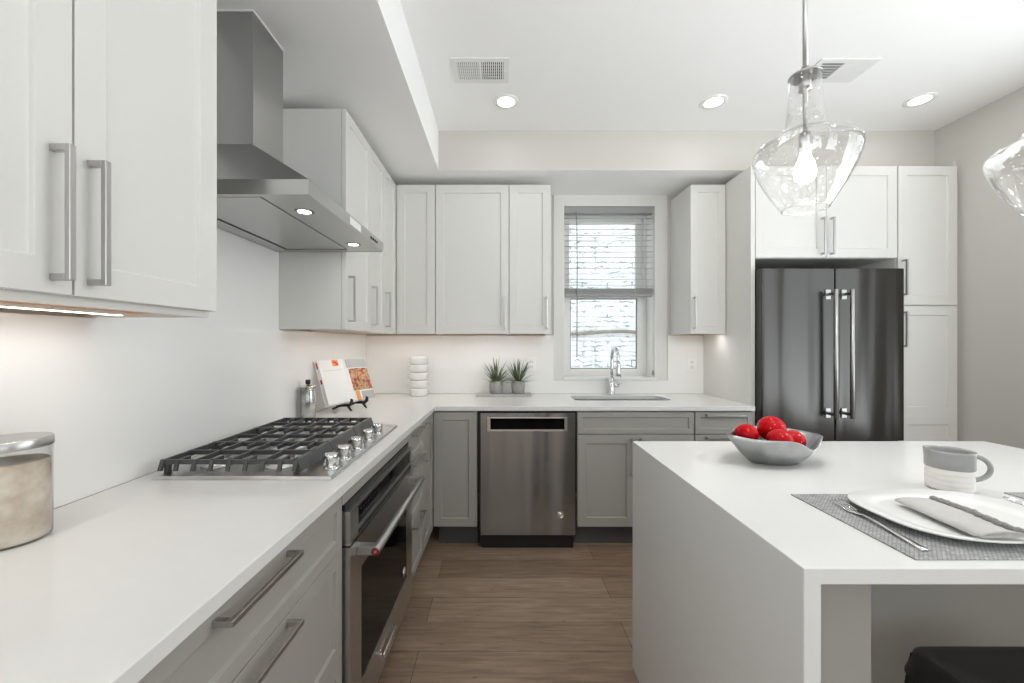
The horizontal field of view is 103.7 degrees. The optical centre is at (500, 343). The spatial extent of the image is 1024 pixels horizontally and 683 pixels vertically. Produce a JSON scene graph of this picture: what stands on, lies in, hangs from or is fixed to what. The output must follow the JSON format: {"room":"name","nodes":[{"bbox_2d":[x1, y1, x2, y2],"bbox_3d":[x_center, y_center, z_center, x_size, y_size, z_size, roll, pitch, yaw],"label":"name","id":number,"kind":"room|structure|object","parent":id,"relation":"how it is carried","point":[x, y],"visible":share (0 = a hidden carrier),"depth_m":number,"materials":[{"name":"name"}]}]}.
{"room":"kitchen","nodes":[
{"label":"kitchen","id":0,"kind":"room"},
{"bbox_2d":[0,107,346,508],"bbox_3d":[-1.136,-0.070,0.297,0.100,2.757,5.795,0,0,0],"label":"wall","id":1,"kind":"structure","parent":0,"point":[8,310],"depth_m":0.98,"materials":[{"name":"paint"}]},
{"bbox_2d":[0,0,216,317],"bbox_3d":[-0.899,-0.599,0.702,0.374,1.061,0.712,0,0,0],"label":"upper cabinet","id":2,"kind":"object","parent":1,"relation":"attached to","point":[108,108],"visible":1,"depth_m":0.78,"materials":[{"name":"white wood"}]},
{"bbox_2d":[0,306,122,315],"bbox_3d":[-0.946,-0.069,0.680,0.018,0.001,0.632,0,0,0],"label":"diffuser","id":3,"kind":"object","parent":2,"relation":"attached to","point":[45,308],"depth_m":0.87,"materials":[{"name":"white plastic"}]},
{"bbox_2d":[0,228,366,508],"bbox_3d":[-1.075,-0.378,1.296,0.018,1.546,3.793,0,0,0],"label":"backsplash","id":4,"kind":"structure","parent":1,"relation":"attached to","point":[118,397],"depth_m":1.24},
{"bbox_2d":[217,10,382,251],"bbox_3d":[-0.811,-0.806,1.542,0.507,0.745,0.739,0,0,0],"label":"range hood","id":5,"kind":"object","parent":1,"relation":"attached to","point":[262,200],"visible":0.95,"depth_m":1.42,"materials":[{"name":"metal"}]},
{"bbox_2d":[294,208,314,214],"bbox_3d":[-0.648,-0.435,1.325,0.062,0.003,0.062,0,0,0],"label":"lamp","id":6,"kind":"object","parent":5,"relation":"on","point":[298,211],"depth_m":1.32,"materials":[{"name":"white"}]},
{"bbox_2d":[346,242,360,245],"bbox_3d":[-0.648,-0.435,1.765,0.062,0.003,0.062,0,0,0],"label":"lamp","id":7,"kind":"object","parent":5,"relation":"on","point":[347,243],"depth_m":1.76,"materials":[{"name":"white"}]},
{"bbox_2d":[279,109,369,331],"bbox_3d":[-0.899,-0.599,2.114,0.374,1.061,0.364,0,0,0],"label":"upper cabinet","id":8,"kind":"object","parent":1,"relation":"attached to","point":[319,291],"visible":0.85,"depth_m":1.93,"materials":[{"name":"white wood"}]},
{"bbox_2d":[217,0,443,185],"bbox_3d":[-0.755,-1.313,0.297,0.661,0.269,5.795,0,0,0],"label":"soffit","id":9,"kind":"object","parent":1,"relation":"attached to","point":[359,57],"depth_m":1.77,"materials":[{"name":"paint"}]},
{"bbox_2d":[331,146,383,332],"bbox_3d":[-0.899,-0.599,2.436,0.374,1.061,0.280,0,0,0],"label":"upper cabinet","id":10,"kind":"object","parent":1,"relation":"attached to","point":[376,167],"visible":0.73,"depth_m":2.44,"materials":[{"name":"white wood"}]},
{"bbox_2d":[347,168,395,333],"bbox_3d":[-0.899,-0.599,2.715,0.374,1.061,0.276,0,0,0],"label":"upper cabinet","id":11,"kind":"object","parent":1,"relation":"attached to","point":[389,185],"visible":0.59,"depth_m":2.72,"materials":[{"name":"white wood"}]},
{"bbox_2d":[378,508,638,682],"bbox_3d":[0.933,1.339,0.347,4.238,0.060,5.895,0,0,0],"label":"floor","id":12,"kind":"structure","parent":0,"point":[474,613],"depth_m":1.91,"materials":[{"name":"brown wood"}]},
{"bbox_2d":[138,496,341,682],"bbox_3d":[-0.744,0.867,0.765,0.629,0.884,0.789,0,0,1],"label":"base cabinet","id":13,"kind":"object","parent":12,"relation":"on","point":[284,625],"visible":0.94,"depth_m":0.84,"materials":[{"name":"grey wood"}]},
{"bbox_2d":[342,436,407,608],"bbox_3d":[-0.741,0.867,1.540,0.585,0.884,0.754,0,0,1],"label":"base cabinet","id":14,"kind":"object","parent":12,"relation":"on","point":[346,496],"visible":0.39,"depth_m":1.40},
{"bbox_2d":[341,442,424,682],"bbox_3d":[-0.686,0.832,1.540,0.656,0.725,0.740,0,0,1],"label":"wall oven","id":15,"kind":"object","parent":14,"relation":"in","point":[376,548],"visible":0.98,"depth_m":1.39,"materials":[{"name":"silver metal"}]},
{"bbox_2d":[408,422,426,580],"bbox_3d":[-0.719,0.867,2.089,0.629,0.884,0.338,0,0,1],"label":"base cabinet","id":16,"kind":"object","parent":12,"relation":"on","point":[415,438],"visible":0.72,"depth_m":2.11,"materials":[{"name":"grey wood"}]},
{"bbox_2d":[423,413,432,551],"bbox_3d":[-0.713,0.867,2.401,0.629,0.884,0.286,0,0,1],"label":"base cabinet","id":17,"kind":"object","parent":12,"relation":"on","point":[428,432],"visible":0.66,"depth_m":2.41,"materials":[{"name":"grey wood"}]},
{"bbox_2d":[434,411,478,542],"bbox_3d":[-0.288,0.867,2.841,0.277,0.884,0.595,0,0,0],"label":"base cabinet","id":18,"kind":"object","parent":12,"relation":"on","point":[456,495],"visible":0.77,"depth_m":2.55,"materials":[{"name":"grey wood"}]},
{"bbox_2d":[478,411,576,547],"bbox_3d":[0.167,0.870,2.822,0.629,0.878,0.611,0,0,0],"label":"dishwasher","id":19,"kind":"object","parent":12,"relation":"on","point":[527,460],"visible":0.99,"depth_m":2.52,"materials":[{"name":"silver metal"}]},
{"bbox_2d":[574,411,693,542],"bbox_3d":[0.853,0.867,2.824,0.742,0.884,0.629,0,0,0],"label":"base cabinet","id":20,"kind":"object","parent":12,"relation":"on","point":[604,495],"visible":0.53,"depth_m":2.55,"materials":[{"name":"grey wood"}]},
{"bbox_2d":[693,411,752,440],"bbox_3d":[1.413,0.867,2.824,0.369,0.884,0.629,0,0,0],"label":"base cabinet","id":21,"kind":"object","parent":12,"relation":"on","point":[708,425],"visible":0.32,"depth_m":2.54,"materials":[{"name":"grey wood"}]},
{"bbox_2d":[0,394,754,682],"bbox_3d":[0.267,0.409,1.287,2.665,0.029,3.774,0,0,0],"label":"countertop","id":22,"kind":"structure","parent":21,"relation":"on","point":[124,574],"depth_m":0.77,"materials":[{"name":"white stone"}]},
{"bbox_2d":[0,432,54,550],"bbox_3d":[-0.986,0.292,0.806,0.123,0.204,0.123,0,0,0],"label":"canister","id":23,"kind":"object","parent":22,"relation":"on","point":[26,480],"visible":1,"depth_m":0.79,"materials":[{"name":"clear glass"}]},
{"bbox_2d":[151,417,396,479],"bbox_3d":[-0.751,0.367,1.534,0.522,0.056,0.743,0,0,0],"label":"cooktop","id":24,"kind":"object","parent":22,"relation":"in","point":[298,449],"visible":1,"depth_m":1.30,"materials":[{"name":"metal"}]},
{"bbox_2d":[300,380,315,417],"bbox_3d":[-1.013,0.292,2.110,0.078,0.205,0.078,0,0,0],"label":"oil bottle","id":25,"kind":"object","parent":22,"relation":"on","point":[307,391],"visible":0.91,"depth_m":2.08,"materials":[{"name":"metal"}]},
{"bbox_2d":[332,396,367,410],"bbox_3d":[-0.919,0.293,2.416,0.193,0.200,0.146,0,0,24],"label":"easel","id":26,"kind":"object","parent":22,"relation":"on","point":[365,401],"visible":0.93,"depth_m":2.37,"materials":[{"name":"black metal"}]},
{"bbox_2d":[314,358,374,406],"bbox_3d":[-0.927,0.224,2.420,0.120,0.259,0.378,0,0,24],"label":"cookbook","id":27,"kind":"object","parent":26,"relation":"on","point":[340,381],"visible":0.94,"depth_m":2.38,"materials":[{"name":"paper"}]},
{"bbox_2d":[331,360,338,365],"bbox_3d":[-0.977,0.114,2.365,0.014,0.036,0.044,0,0,24],"label":"print","id":28,"kind":"object","parent":27,"relation":"on","point":[333,362],"depth_m":2.36},
{"bbox_2d":[355,390,361,399],"bbox_3d":[-0.864,0.313,2.440,0.021,0.055,0.032,0,0,24],"label":"print","id":29,"kind":"object","parent":27,"relation":"attached to","point":[358,393],"depth_m":2.44},
{"bbox_2d":[348,367,371,390],"bbox_3d":[-0.875,0.219,2.508,0.053,0.134,0.164,0,0,24],"label":"food picture","id":30,"kind":"object","parent":27,"relation":"attached to","point":[358,377],"depth_m":2.49},
{"bbox_2d":[408,388,429,396],"bbox_3d":[-0.622,0.365,3.045,0.131,0.059,0.131,0,0,45],"label":"bowl","id":31,"kind":"object","parent":22,"relation":"on","point":[422,391],"visible":0.94,"depth_m":2.99,"materials":[{"name":"white ceramic"}]},
{"bbox_2d":[408,380,429,388],"bbox_3d":[-0.622,0.305,3.045,0.131,0.059,0.131,0,0,45],"label":"bowl","id":32,"kind":"object","parent":31,"relation":"on","point":[422,383],"visible":0.91,"depth_m":2.99,"materials":[{"name":"white ceramic"}]},
{"bbox_2d":[408,372,429,380],"bbox_3d":[-0.622,0.246,3.045,0.131,0.059,0.131,0,0,45],"label":"bowl","id":33,"kind":"object","parent":32,"relation":"on","point":[423,375],"visible":0.94,"depth_m":2.99,"materials":[{"name":"white ceramic"}]},
{"bbox_2d":[408,364,429,372],"bbox_3d":[-0.622,0.186,3.045,0.131,0.059,0.131,0,0,45],"label":"bowl","id":34,"kind":"object","parent":33,"relation":"on","point":[423,367],"visible":0.94,"depth_m":2.99,"materials":[{"name":"white ceramic"}]},
{"bbox_2d":[408,356,429,364],"bbox_3d":[-0.622,0.127,3.045,0.131,0.059,0.131,0,0,45],"label":"bowl","id":35,"kind":"object","parent":34,"relation":"on","point":[416,360],"visible":1,"depth_m":2.99,"materials":[{"name":"white ceramic"}]},
{"bbox_2d":[476,392,531,396],"bbox_3d":[0.024,0.386,3.038,0.417,0.017,0.133,0,0,0],"label":"tray","id":36,"kind":"object","parent":22,"relation":"on","point":[479,394],"visible":1,"depth_m":2.98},
{"bbox_2d":[481,358,511,393],"bbox_3d":[-0.016,0.234,3.027,0.296,0.288,0.278,0,0,0],"label":"potted plant","id":37,"kind":"object","parent":36,"relation":"on","point":[496,385],"visible":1,"depth_m":3.02,"materials":[{"name":"green plant"}]},
{"bbox_2d":[503,359,537,393],"bbox_3d":[0.126,0.243,3.037,0.336,0.268,0.258,0,0,0],"label":"potted plant","id":38,"kind":"object","parent":36,"relation":"on","point":[518,385],"visible":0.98,"depth_m":3.01,"materials":[{"name":"green plant"}]},
{"bbox_2d":[608,346,621,394],"bbox_3d":[0.880,0.207,3.030,0.104,0.376,0.229,0,0,0],"label":"faucet","id":39,"kind":"object","parent":22,"relation":"on","point":[612,385],"visible":1,"depth_m":3.10,"materials":[{"name":"silver metal"}]},
{"bbox_2d":[574,399,655,399],"bbox_3d":[0.855,0.522,2.920,0.710,0.195,0.290,0,0,0],"label":"sink","id":40,"kind":"object","parent":22,"relation":"in","point":[574,399],"visible":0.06,"depth_m":3.05,"materials":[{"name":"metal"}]},
{"bbox_2d":[704,166,754,425],"bbox_3d":[1.613,0.086,2.875,0.027,2.447,0.600,0,0,0],"label":"end panel","id":41,"kind":"object","parent":12,"relation":"on","point":[729,358],"visible":0.34,"depth_m":2.71,"materials":[{"name":"white wood"}]},
{"bbox_2d":[755,268,903,440],"bbox_3d":[2.077,0.406,2.793,0.892,1.765,0.714,0,0,0],"label":"refrigerator","id":42,"kind":"object","parent":12,"relation":"on","point":[829,342],"visible":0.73,"depth_m":2.51,"materials":[{"name":"metal"}]},
{"bbox_2d":[853,166,956,440],"bbox_3d":[2.735,0.086,2.868,0.379,2.447,0.653,0,0,0],"label":"pantry cabinet","id":43,"kind":"object","parent":12,"relation":"on","point":[926,195],"visible":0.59,"depth_m":2.58,"materials":[{"name":"white wood"}]},
{"bbox_2d":[821,584,1023,682],"bbox_3d":[1.244,0.867,1.194,1.359,0.884,0.787,0,0,0],"label":"base cabinet","id":44,"kind":"object","parent":12,"relation":"on","point":[869,632],"visible":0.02,"depth_m":1.05,"materials":[{"name":"grey wood"}]},
{"bbox_2d":[633,441,1023,682],"bbox_3d":[1.244,0.852,1.167,1.423,0.914,0.921,0,0,0],"label":"countertop","id":45,"kind":"structure","parent":44,"relation":"on","point":[730,567],"depth_m":1.06,"materials":[{"name":"white stone"}]},
{"bbox_2d":[726,426,822,464],"bbox_3d":[0.907,0.345,1.345,0.335,0.100,0.208,0,0,0],"label":"bowl","id":46,"kind":"object","parent":45,"relation":"on","point":[761,451],"visible":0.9,"depth_m":1.28,"materials":[{"name":"grey ceramic"}]},
{"bbox_2d":[734,424,759,439],"bbox_3d":[0.838,0.311,1.372,0.076,0.074,0.076,0,0,0],"label":"apple","id":47,"kind":"object","parent":46,"relation":"in","point":[749,431],"visible":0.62,"depth_m":1.35,"materials":[{"name":"red food"}]},
{"bbox_2d":[756,416,786,439],"bbox_3d":[0.934,0.294,1.388,0.088,0.085,0.088,0,0,0],"label":"apple","id":48,"kind":"object","parent":46,"relation":"in","point":[766,424],"visible":0.61,"depth_m":1.37,"materials":[{"name":"red food"}]},
{"bbox_2d":[766,429,793,441],"bbox_3d":[0.906,0.315,1.306,0.076,0.074,0.076,0,0,0],"label":"apple","id":49,"kind":"object","parent":46,"relation":"in","point":[776,434],"visible":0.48,"depth_m":1.29,"materials":[{"name":"red food"}]},
{"bbox_2d":[788,430,806,445],"bbox_3d":[0.970,0.323,1.335,0.072,0.070,0.072,0,0,0],"label":"apple","id":50,"kind":"object","parent":46,"relation":"in","point":[798,437],"visible":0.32,"depth_m":1.31,"materials":[{"name":"red food"}]},
{"bbox_2d":[791,494,1023,559],"bbox_3d":[0.970,0.393,0.890,0.430,0.003,0.316,0,0,0],"label":"placemat","id":51,"kind":"object","parent":45,"relation":"on","point":[940,547],"visible":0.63,"depth_m":0.80,"materials":[{"name":"fabric"}]},
{"bbox_2d":[832,499,929,550],"bbox_3d":[0.812,0.386,0.873,0.026,0.009,0.232,0,0,6],"label":"fork","id":52,"kind":"object","parent":51,"relation":"on","point":[855,511],"visible":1,"depth_m":0.85,"materials":[{"name":"metal"}]},
{"bbox_2d":[847,489,1023,543],"bbox_3d":[1.016,0.382,0.894,0.376,0.018,0.276,0,0,0],"label":"plate","id":53,"kind":"object","parent":51,"relation":"on","point":[881,502],"visible":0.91,"depth_m":0.93,"materials":[{"name":"white ceramic"}]},
{"bbox_2d":[895,495,1023,538],"bbox_3d":[0.978,0.367,0.856,0.099,0.021,0.211,0,0,5],"label":"napkin","id":54,"kind":"object","parent":53,"relation":"on","point":[968,520],"visible":1,"depth_m":0.84,"materials":[{"name":"grey fabric"}]},
{"bbox_2d":[922,445,993,493],"bbox_3d":[1.235,0.341,1.090,0.139,0.108,0.100,0,0,0],"label":"mug","id":55,"kind":"object","parent":45,"relation":"on","point":[947,468],"visible":0.98,"depth_m":1.06,"materials":[{"name":"grey ceramic"}]},
{"bbox_2d":[1003,496,1023,505],"bbox_3d":[1.263,0.388,0.894,0.044,0.013,0.219,0,0,-4],"label":"spoon","id":56,"kind":"object","parent":45,"relation":"on","point":[1009,499],"visible":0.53,"depth_m":0.99,"materials":[{"name":"metal"}]},
{"bbox_2d":[1004,492,1023,498],"bbox_3d":[1.540,0.393,0.896,0.430,0.003,0.328,0,0,0],"label":"placemat","id":57,"kind":"object","parent":45,"relation":"on","point":[1016,494],"visible":1,"depth_m":1.04,"materials":[{"name":"fabric"}]},
{"bbox_2d":[904,646,1023,682],"bbox_3d":[1.090,1.003,0.772,0.412,0.613,0.412,0,0,0],"label":"bar stool","id":58,"kind":"object","parent":12,"relation":"on","point":[925,664],"visible":1,"depth_m":0.89,"materials":[{"name":"black leather"}]},
{"bbox_2d":[367,195,703,507],"bbox_3d":[0.933,-0.070,3.325,4.238,2.757,0.260,0,0,0],"label":"wall","id":59,"kind":"structure","parent":0,"point":[669,197],"depth_m":3.19,"materials":[{"name":"paint"}]},
{"bbox_2d":[358,185,438,334],"bbox_3d":[-0.775,-0.599,3.025,0.617,1.061,0.340,0,0,0],"label":"upper cabinet","id":60,"kind":"object","parent":59,"relation":"attached to","point":[415,204],"visible":0.56,"depth_m":2.86,"materials":[{"name":"white wood"}]},
{"bbox_2d":[436,185,508,334],"bbox_3d":[-0.205,-0.599,3.008,0.524,1.061,0.374,0,0,0],"label":"upper cabinet","id":61,"kind":"object","parent":59,"relation":"attached to","point":[472,221],"visible":0.98,"depth_m":2.86,"materials":[{"name":"white wood"}]},
{"bbox_2d":[508,185,550,334],"bbox_3d":[0.206,-0.599,3.008,0.298,1.061,0.374,0,0,0],"label":"upper cabinet","id":62,"kind":"object","parent":59,"relation":"attached to","point":[529,205],"visible":0.99,"depth_m":2.86,"materials":[{"name":"white wood"}]},
{"bbox_2d":[366,336,703,392],"bbox_3d":[0.267,0.166,3.184,2.666,0.458,0.018,0,0,0],"label":"backsplash","id":63,"kind":"structure","parent":59,"relation":"attached to","point":[455,363],"depth_m":3.17,"materials":[{"name":"white tile"}]},
{"bbox_2d":[527,357,535,371],"bbox_3d":[0.240,0.164,3.171,0.074,0.116,0.008,0,0,0],"label":"outlet","id":64,"kind":"object","parent":63,"relation":"attached to","point":[531,361],"visible":0.98,"depth_m":3.17,"materials":[{"name":"white plastic"}]},
{"bbox_2d":[687,357,695,371],"bbox_3d":[1.505,0.166,3.171,0.074,0.116,0.008,0,0,0],"label":"outlet","id":65,"kind":"object","parent":63,"relation":"attached to","point":[691,361],"visible":1,"depth_m":3.17,"materials":[{"name":"white plastic"}]},
{"bbox_2d":[554,195,666,379],"bbox_3d":[0.868,-0.444,3.313,0.901,1.468,0.284,0,0,0],"label":"window","id":66,"kind":"structure","parent":59,"relation":"in","point":[563,370],"depth_m":3.19,"materials":[{"name":"plastic"}]},
{"bbox_2d":[564,207,653,374],"bbox_3d":[0.862,-0.418,3.227,0.715,1.344,0.076,0,0,0],"label":"window blind","id":67,"kind":"object","parent":66,"relation":"attached to","point":[577,292],"visible":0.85,"depth_m":3.21,"materials":[{"name":"white plastic"}]},
{"bbox_2d":[439,131,934,194],"bbox_3d":[1.264,-1.313,2.966,3.377,0.269,0.458,0,0,0],"label":"wall","id":68,"kind":"structure","parent":59,"relation":"attached to","point":[571,162],"depth_m":2.74,"materials":[{"name":"paint"}]},
{"bbox_2d":[670,185,725,334],"bbox_3d":[1.471,-0.599,3.008,0.252,1.061,0.374,0,0,0],"label":"upper cabinet","id":69,"kind":"object","parent":59,"relation":"attached to","point":[698,213],"visible":1,"depth_m":2.86,"materials":[{"name":"white wood"}]},
{"bbox_2d":[755,166,896,269],"bbox_3d":[2.084,-0.843,2.868,0.913,0.590,0.653,0,0,0],"label":"upper cabinet","id":70,"kind":"object","parent":59,"relation":"attached to","point":[859,228],"visible":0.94,"depth_m":2.58,"materials":[{"name":"white wood"}]},
{"bbox_2d":[569,225,635,367],"bbox_3d":[1.250,0.009,4.981,7.503,4.600,0.237,0,0,0],"label":"wall","id":71,"kind":"structure","parent":0,"point":[603,325],"depth_m":4.90,"materials":[{"name":"white brick"}]},
{"bbox_2d":[400,0,1023,130],"bbox_3d":[0.933,-1.498,0.347,4.238,0.100,5.895,0,0,0],"label":"ceiling","id":72,"kind":"structure","parent":0,"point":[575,65],"depth_m":2.06,"materials":[{"name":"paint"}]},
{"bbox_2d":[450,57,508,82],"bbox_3d":[-0.108,-1.443,2.130,0.299,0.010,0.194,0,0,0],"label":"ceiling vent","id":73,"kind":"object","parent":72,"relation":"in","point":[464,69],"visible":1,"depth_m":2.12,"materials":[{"name":"white metal"}]},
{"bbox_2d":[494,94,518,108],"bbox_3d":[0.031,-1.445,2.407,0.150,0.006,0.150,0,0,0],"label":"recessed light","id":74,"kind":"object","parent":72,"relation":"in","point":[504,101],"visible":1,"depth_m":2.40,"materials":[{"name":"white plastic"}]},
{"bbox_2d":[700,94,727,109],"bbox_3d":[1.275,-1.445,2.410,0.150,0.006,0.150,0,0,0],"label":"recessed light","id":75,"kind":"object","parent":72,"relation":"in","point":[715,101],"visible":1,"depth_m":2.41,"materials":[{"name":"white plastic"}]},
{"bbox_2d":[752,0,865,214],"bbox_3d":[0.885,-0.919,1.170,0.261,1.058,0.261,0,0,0],"label":"pendant lamp","id":76,"kind":"object","parent":72,"relation":"hanging from","point":[805,170],"visible":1,"depth_m":1.16,"materials":[{"name":"clear glass"}]},
{"bbox_2d":[798,74,811,155],"bbox_3d":[0.885,-0.664,1.170,0.032,0.222,0.031,0,0,0],"label":"socket","id":77,"kind":"object","parent":76,"relation":"attached to","point":[804,80],"depth_m":1.16,"materials":[{"name":"silver metal"}]},
{"bbox_2d":[812,58,880,82],"bbox_3d":[1.780,-1.443,2.131,0.300,0.010,0.182,0,0,0],"label":"ceiling vent","id":78,"kind":"object","parent":72,"relation":"in","point":[835,70],"visible":0.87,"depth_m":2.11,"materials":[{"name":"white metal"}]},
{"bbox_2d":[902,92,937,107],"bbox_3d":[2.490,-1.445,2.390,0.150,0.006,0.150,0,0,0],"label":"recessed light","id":79,"kind":"object","parent":72,"relation":"in","point":[921,99],"visible":1,"depth_m":2.39,"materials":[{"name":"white plastic"}]},
{"bbox_2d":[982,133,1023,215],"bbox_3d":[1.605,-0.919,1.170,0.261,1.058,0.261,0,0,0],"label":"pendant lamp","id":80,"kind":"object","parent":72,"relation":"hanging from","point":[1021,138],"visible":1,"depth_m":1.24,"materials":[{"name":"clear glass"}]},
{"bbox_2d":[935,87,1023,448],"bbox_3d":[3.002,-0.070,0.297,0.100,2.757,5.795,0,0,0],"label":"wall","id":81,"kind":"structure","parent":0,"point":[990,233],"depth_m":2.43,"materials":[{"name":"paint"}]},
{"bbox_2d":[943,161,956,305],"bbox_3d":[2.939,0.065,2.897,0.026,2.488,0.595,0,0,0],"label":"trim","id":82,"kind":"structure","parent":81,"relation":"attached to","point":[954,163],"depth_m":2.60,"materials":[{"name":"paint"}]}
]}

